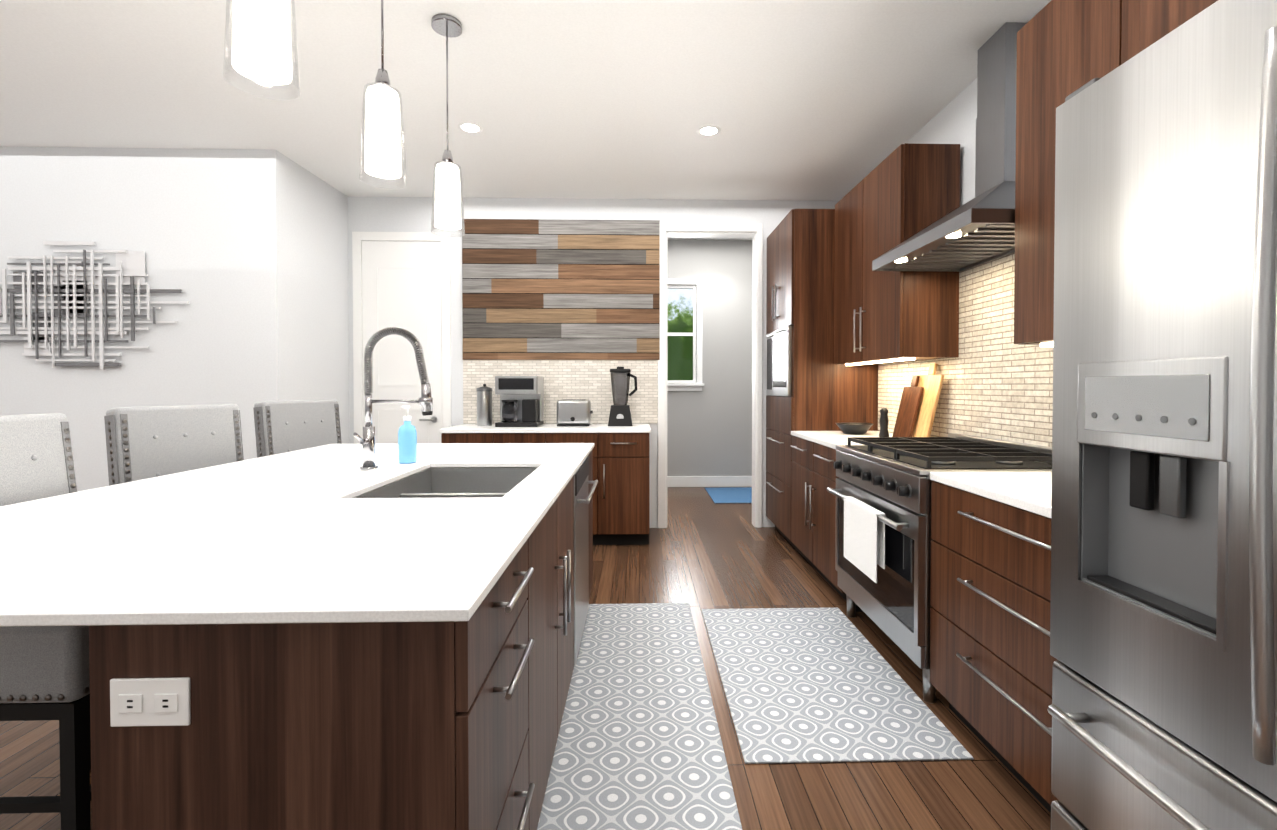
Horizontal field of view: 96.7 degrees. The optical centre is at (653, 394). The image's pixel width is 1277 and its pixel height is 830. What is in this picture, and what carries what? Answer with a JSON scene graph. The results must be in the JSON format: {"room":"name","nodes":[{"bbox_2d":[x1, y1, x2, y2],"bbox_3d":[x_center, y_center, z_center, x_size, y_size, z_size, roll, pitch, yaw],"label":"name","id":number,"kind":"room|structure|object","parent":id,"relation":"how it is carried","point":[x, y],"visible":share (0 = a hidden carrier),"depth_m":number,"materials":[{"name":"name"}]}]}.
{"room":"kitchen","nodes":[
{"label":"kitchen","id":0,"kind":"room"},
{"bbox_2d":[0,146,260,491],"bbox_3d":[-4.683,-0.249,3.937,3.910,2.880,0.120,0,1,-2],"label":"wall","id":1,"kind":"structure","parent":0,"point":[186,220],"depth_m":3.90,"materials":[{"name":"white paint"}]},
{"bbox_2d":[0,241,188,368],"bbox_3d":[-3.932,-0.606,3.870,1.495,0.868,0.040,0,1,-2],"label":"metal sculpture","id":2,"kind":"object","parent":1,"relation":"attached to","point":[75,283],"visible":0.96,"depth_m":3.86,"materials":[{"name":"grey metal"}]},
{"bbox_2d":[258,149,349,443],"bbox_3d":[-2.681,-0.257,4.417,0.120,2.880,0.970,0,1,-2],"label":"wall","id":3,"kind":"structure","parent":0,"point":[303,281],"depth_m":4.21,"materials":[{"name":"white paint"}]},
{"bbox_2d":[0,487,1050,829],"bbox_3d":[-2.073,1.266,2.361,9.040,0.100,9.440,0,1,-2],"label":"floor","id":4,"kind":"structure","parent":0,"point":[702,551],"depth_m":1.99,"materials":[{"name":"brown wood"}]},
{"bbox_2d":[0,413,90,829],"bbox_3d":[-1.685,0.645,1.612,0.571,1.165,0.516,0,1,-2],"label":"stool","id":5,"kind":"object","parent":4,"relation":"on","point":[44,673],"visible":0.46,"depth_m":1.40,"materials":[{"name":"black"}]},
{"bbox_2d":[104,404,243,485],"bbox_3d":[-1.895,0.632,2.432,0.571,1.165,0.516,0,1,23],"label":"stool","id":6,"kind":"object","parent":4,"relation":"on","point":[144,442],"visible":0.29,"depth_m":2.44,"materials":[{"name":"grey leather"}]},
{"bbox_2d":[253,399,341,457],"bbox_3d":[-1.919,0.618,3.327,0.571,1.165,0.516,0,1,23],"label":"stool","id":7,"kind":"object","parent":4,"relation":"on","point":[286,426],"visible":0.31,"depth_m":3.33,"materials":[{"name":"grey leather"}]},
{"bbox_2d":[89,447,597,829],"bbox_3d":[-0.862,0.771,2.058,1.204,0.900,2.408,0,1,-2],"label":"kitchen island","id":8,"kind":"object","parent":4,"relation":"on","point":[366,633],"depth_m":0.87,"materials":[{"name":"brown wood"}]},
{"bbox_2d":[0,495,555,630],"bbox_3d":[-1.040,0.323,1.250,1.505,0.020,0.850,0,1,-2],"label":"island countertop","id":9,"kind":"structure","parent":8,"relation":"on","point":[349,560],"depth_m":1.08,"materials":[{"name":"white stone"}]},
{"bbox_2d":[44,463,579,498],"bbox_3d":[-1.062,0.311,2.054,1.505,0.020,0.760,0,1,-2],"label":"island countertop","id":10,"kind":"structure","parent":8,"relation":"on","point":[229,480],"depth_m":1.95,"materials":[{"name":"white stone"}]},
{"bbox_2d":[356,327,432,470],"bbox_3d":[-1.021,0.014,2.251,0.283,0.566,0.064,0,1,-2],"label":"faucet","id":11,"kind":"object","parent":10,"relation":"on","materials":[{"name":"silver metal"}]},
{"bbox_2d":[352,463,539,494],"bbox_3d":[-0.707,0.420,2.066,0.497,0.224,0.772,0,1,-2],"label":"sink","id":12,"kind":"object","parent":10,"relation":"in","point":[437,478],"depth_m":2.44,"materials":[{"name":"grey metal"}]},
{"bbox_2d":[236,443,594,462],"bbox_3d":[-1.084,0.298,2.854,1.505,0.020,0.840,0,1,-2],"label":"island countertop","id":13,"kind":"structure","parent":8,"relation":"on","point":[426,452],"depth_m":2.78,"materials":[{"name":"white stone"}]},
{"bbox_2d":[398,405,416,463],"bbox_3d":[-1.060,0.170,2.438,0.074,0.246,0.081,0,1,-2],"label":"soap bottle","id":14,"kind":"object","parent":13,"relation":"on","point":[407,442],"visible":1,"depth_m":2.42,"materials":[{"name":"blue plastic"}]},
{"bbox_2d":[439,432,546,442],"bbox_3d":[-1.238,0.735,4.656,0.798,0.890,0.597,0,1,-2],"label":"base cabinet","id":15,"kind":"object","parent":4,"relation":"on","point":[446,437],"depth_m":4.35,"materials":[{"name":"brown wood"}]},
{"bbox_2d":[547,432,650,544],"bbox_3d":[-0.440,0.734,4.678,0.798,0.890,0.597,0,1,-2],"label":"base cabinet","id":16,"kind":"object","parent":4,"relation":"on","point":[621,491],"depth_m":4.38,"materials":[{"name":"brown wood"}]},
{"bbox_2d":[439,424,650,431],"bbox_3d":[-0.839,0.275,4.655,1.616,0.030,0.607,0,1,-2],"label":"countertop","id":17,"kind":"structure","parent":16,"relation":"on","point":[463,427],"depth_m":4.41,"materials":[{"name":"white stone"}]},
{"bbox_2d":[476,384,491,425],"bbox_3d":[-1.408,0.083,4.723,0.128,0.349,0.128,0,1,-2],"label":"canister","id":18,"kind":"object","parent":17,"relation":"on","point":[484,404],"visible":1,"depth_m":4.67,"materials":[{"name":"silver metal"}]},
{"bbox_2d":[495,376,543,426],"bbox_3d":[-1.108,0.053,4.699,0.340,0.410,0.303,0,1,-2],"label":"coffee maker","id":19,"kind":"object","parent":17,"relation":"on","point":[521,401],"visible":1,"depth_m":4.57,"materials":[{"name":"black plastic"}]},
{"bbox_2d":[557,399,592,425],"bbox_3d":[-0.653,0.150,4.708,0.290,0.216,0.192,0,1,-2],"label":"toaster","id":20,"kind":"object","parent":17,"relation":"on","point":[574,412],"visible":1,"depth_m":4.63,"materials":[{"name":"silver metal"}]},
{"bbox_2d":[608,367,636,425],"bbox_3d":[-0.257,0.013,4.729,0.241,0.490,0.208,0,1,-2],"label":"blender","id":21,"kind":"object","parent":17,"relation":"on","point":[620,413],"visible":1,"depth_m":4.67,"materials":[{"name":"black plastic"}]},
{"bbox_2d":[537,603,741,829],"bbox_3d":[-0.052,1.218,1.906,0.585,0.008,2.680,0,1,-2],"label":"area rug","id":22,"kind":"object","parent":4,"relation":"on","point":[639,745],"visible":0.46,"depth_m":2.02,"materials":[{"name":"grey fabric"}]},
{"bbox_2d":[705,487,751,502],"bbox_3d":[0.949,1.147,6.495,0.630,0.008,0.900,0,1,-2],"label":"area rug","id":23,"kind":"object","parent":4,"relation":"on","point":[732,495],"visible":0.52,"depth_m":6.49,"materials":[{"name":"blue fabric"}]},
{"bbox_2d":[766,209,878,554],"bbox_3d":[1.304,-0.094,4.599,0.721,2.550,0.825,0,1,-2],"label":"tall cabinet","id":24,"kind":"object","parent":4,"relation":"on","point":[811,386],"visible":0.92,"depth_m":4.19,"materials":[{"name":"brown wood"}]},
{"bbox_2d":[702,608,973,763],"bbox_3d":[0.668,1.209,2.531,0.770,0.008,1.290,0,1,-2],"label":"area rug","id":25,"kind":"object","parent":4,"relation":"on","point":[812,685],"visible":0.98,"depth_m":2.29,"materials":[{"name":"grey fabric"}]},
{"bbox_2d":[791,431,892,611],"bbox_3d":[1.329,0.735,3.670,0.681,0.920,1.055,0,1,-2],"label":"base cabinet","id":26,"kind":"object","parent":4,"relation":"on","point":[813,499],"visible":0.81,"depth_m":3.63,"materials":[{"name":"brown wood"}]},
{"bbox_2d":[836,422,872,433],"bbox_3d":[1.385,0.235,3.922,0.250,0.070,0.250,0,1,-2],"label":"fruit bowl","id":27,"kind":"object","parent":26,"relation":"on","point":[853,428],"visible":1,"depth_m":3.85,"materials":[{"name":"grey ceramic"}]},
{"bbox_2d":[879,408,888,436],"bbox_3d":[1.445,0.178,3.562,0.062,0.195,0.062,0,1,-2],"label":"pepper mill","id":28,"kind":"object","parent":26,"relation":"on","point":[884,422],"visible":0.9,"depth_m":3.54,"materials":[{"name":"black plastic"}]},
{"bbox_2d":[892,363,943,436],"bbox_3d":[1.581,0.046,3.394,0.152,0.460,0.360,0,1,-2],"label":"cutting boards","id":29,"kind":"object","parent":26,"relation":"on","point":[918,406],"visible":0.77,"depth_m":3.35,"materials":[{"name":"brown wood"}]},
{"bbox_2d":[827,433,1051,703],"bbox_3d":[1.318,0.716,2.672,0.759,0.990,0.930,0,1,-2],"label":"range","id":30,"kind":"object","parent":4,"relation":"on","point":[881,492],"visible":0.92,"depth_m":2.44,"materials":[{"name":"silver metal"}]},
{"bbox_2d":[930,471,1057,812],"bbox_3d":[1.383,0.765,1.729,0.681,0.920,0.950,0,1,-2],"label":"base cabinet","id":31,"kind":"object","parent":4,"relation":"on","point":[992,659],"visible":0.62,"depth_m":1.80,"materials":[{"name":"brown wood"}]},
{"bbox_2d":[1047,0,1276,829],"bbox_3d":[1.285,0.309,0.733,0.961,1.863,1.010,0,1,-2],"label":"refrigerator","id":32,"kind":"object","parent":4,"relation":"on","point":[1162,709],"visible":1,"depth_m":0.96,"materials":[{"name":"silver metal"}]},
{"bbox_2d":[0,0,1050,239],"bbox_3d":[-2.073,-1.799,2.314,9.040,0.270,9.440,0,1,-2],"label":"ceiling","id":33,"kind":"structure","parent":0,"point":[816,100],"depth_m":3.09,"materials":[{"name":"paint"}]},
{"bbox_2d":[223,0,299,100],"bbox_3d":[-0.894,-1.178,1.290,0.146,0.939,0.146,0,1,-2],"label":"pendant light","id":34,"kind":"object","parent":33,"relation":"hanging from","point":[260,44],"visible":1,"depth_m":1.26,"materials":[{"name":"white glass"}]},
{"bbox_2d":[359,0,406,188],"bbox_3d":[-0.911,-1.187,1.905,0.146,0.939,0.146,0,1,-2],"label":"pendant light","id":35,"kind":"object","parent":33,"relation":"hanging from","point":[382,149],"visible":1,"depth_m":1.87,"materials":[{"name":"white glass"}]},
{"bbox_2d":[431,14,464,237],"bbox_3d":[-0.929,-1.197,2.555,0.146,0.939,0.146,0,1,-2],"label":"pendant light","id":36,"kind":"object","parent":33,"relation":"hanging from","point":[448,211],"visible":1,"depth_m":2.52,"materials":[{"name":"white glass"}]},
{"bbox_2d":[458,122,482,133],"bbox_3d":[-1.157,-1.681,3.582,0.152,0.006,0.152,0,1,-2],"label":"recessed light","id":37,"kind":"object","parent":33,"relation":"in","point":[469,127],"visible":1,"depth_m":3.57,"materials":[{"name":"white"}]},
{"bbox_2d":[697,125,720,135],"bbox_3d":[0.352,-1.681,3.623,0.152,0.006,0.152,0,1,-2],"label":"recessed light","id":38,"kind":"object","parent":33,"relation":"in","point":[709,130],"visible":1,"depth_m":3.61,"materials":[{"name":"white"}]},
{"bbox_2d":[348,196,838,527],"bbox_3d":[-0.491,-0.266,5.023,4.530,2.880,0.120,0,1,-2],"label":"wall","id":39,"kind":"structure","parent":0,"point":[389,214],"depth_m":4.93,"materials":[{"name":"white paint"}]},
{"bbox_2d":[352,232,450,443],"bbox_3d":[-2.173,-0.111,4.889,0.830,2.575,0.058,0,1,-2],"label":"door","id":40,"kind":"structure","parent":39,"relation":"in","point":[402,280],"depth_m":4.90,"materials":[{"name":"white wood"}]},
{"bbox_2d":[463,360,657,423],"bbox_3d":[-0.802,-0.023,4.951,1.705,0.553,0.011,0,1,-2],"label":"backsplash","id":41,"kind":"structure","parent":39,"relation":"attached to","point":[590,380],"depth_m":4.95,"materials":[{"name":"tile"}]},
{"bbox_2d":[462,219,659,359],"bbox_3d":[-0.802,-0.909,4.934,1.705,1.212,0.019,0,1,-2],"label":"planks","id":42,"kind":"object","parent":39,"relation":"attached to","point":[535,289],"visible":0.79,"depth_m":4.92,"materials":[{"name":"wood"}]},
{"bbox_2d":[658,223,762,527],"bbox_3d":[0.492,-0.161,5.048,0.918,2.670,0.150,0,1,-2],"label":"door frame","id":43,"kind":"structure","parent":39,"relation":"attached to","point":[754,232],"depth_m":4.98,"materials":[{"name":"white wood"}]},
{"bbox_2d":[667,239,751,475],"bbox_3d":[0.651,-0.352,5.118,3.440,3.050,0.010,0,1,-2],"label":"wall","id":44,"kind":"structure","parent":0,"point":[709,429],"depth_m":5.09,"materials":[{"name":"grey paint"}]},
{"bbox_2d":[667,278,703,390],"bbox_3d":[0.314,-0.737,7.011,0.610,1.380,0.125,0,1,-2],"label":"window","id":45,"kind":"structure","parent":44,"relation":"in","point":[682,385],"depth_m":7.00,"materials":[{"name":"white"}]},
{"bbox_2d":[667,476,751,486],"bbox_3d":[0.599,1.078,7.026,3.200,0.130,0.018,0,1,-2],"label":"baseboard","id":46,"kind":"structure","parent":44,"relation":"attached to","point":[709,481],"depth_m":7.01,"materials":[{"name":"white"}]},
{"bbox_2d":[892,78,976,433],"bbox_3d":[1.815,-0.209,1.375,0.120,2.880,7.300,0,1,-2],"label":"wall","id":47,"kind":"structure","parent":0,"point":[953,121],"depth_m":3.15,"materials":[{"name":"white paint"}]},
{"bbox_2d":[834,143,959,365],"bbox_3d":[1.487,-0.794,3.651,0.366,1.182,1.055,0,1,-2],"label":"upper cabinet","id":48,"kind":"object","parent":47,"relation":"attached to","point":[901,193],"visible":0.98,"depth_m":3.19,"materials":[{"name":"brown wood"}]},
{"bbox_2d":[872,22,1026,271],"bbox_3d":[1.454,-1.169,2.646,0.488,0.999,0.924,0,1,-2],"label":"range hood","id":49,"kind":"object","parent":47,"relation":"attached to","point":[979,229],"visible":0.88,"depth_m":2.59,"materials":[{"name":"silver metal"}]},
{"bbox_2d":[878,252,1052,446],"bbox_3d":[1.707,-0.261,2.720,0.019,1.098,2.945,0,1,-2],"label":"backsplash","id":50,"kind":"structure","parent":47,"relation":"attached to","point":[997,383],"depth_m":2.87,"materials":[{"name":"beige tile"}]},
{"bbox_2d":[1014,0,1139,346],"bbox_3d":[1.541,-0.774,1.707,0.366,1.202,0.945,0,1,-2],"label":"upper cabinet","id":51,"kind":"object","parent":47,"relation":"attached to","point":[1065,48],"visible":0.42,"depth_m":2.01,"materials":[{"name":"brown wood"}]},
{"bbox_2d":[1140,0,1217,51],"bbox_3d":[1.402,-1.004,0.702,0.698,0.710,1.041,0,1,-2],"label":"upper cabinet","id":52,"kind":"object","parent":47,"relation":"attached to","point":[1159,19],"depth_m":1.16,"materials":[{"name":"brown wood"}]},
{"label":"outside","id":53,"kind":"structure","parent":0,"visible":0},
{"bbox_2d":[668,289,692,379],"bbox_3d":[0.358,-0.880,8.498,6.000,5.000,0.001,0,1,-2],"label":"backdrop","id":54,"kind":"structure","parent":53,"point":[677,348],"depth_m":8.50,"materials":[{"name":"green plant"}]}
]}

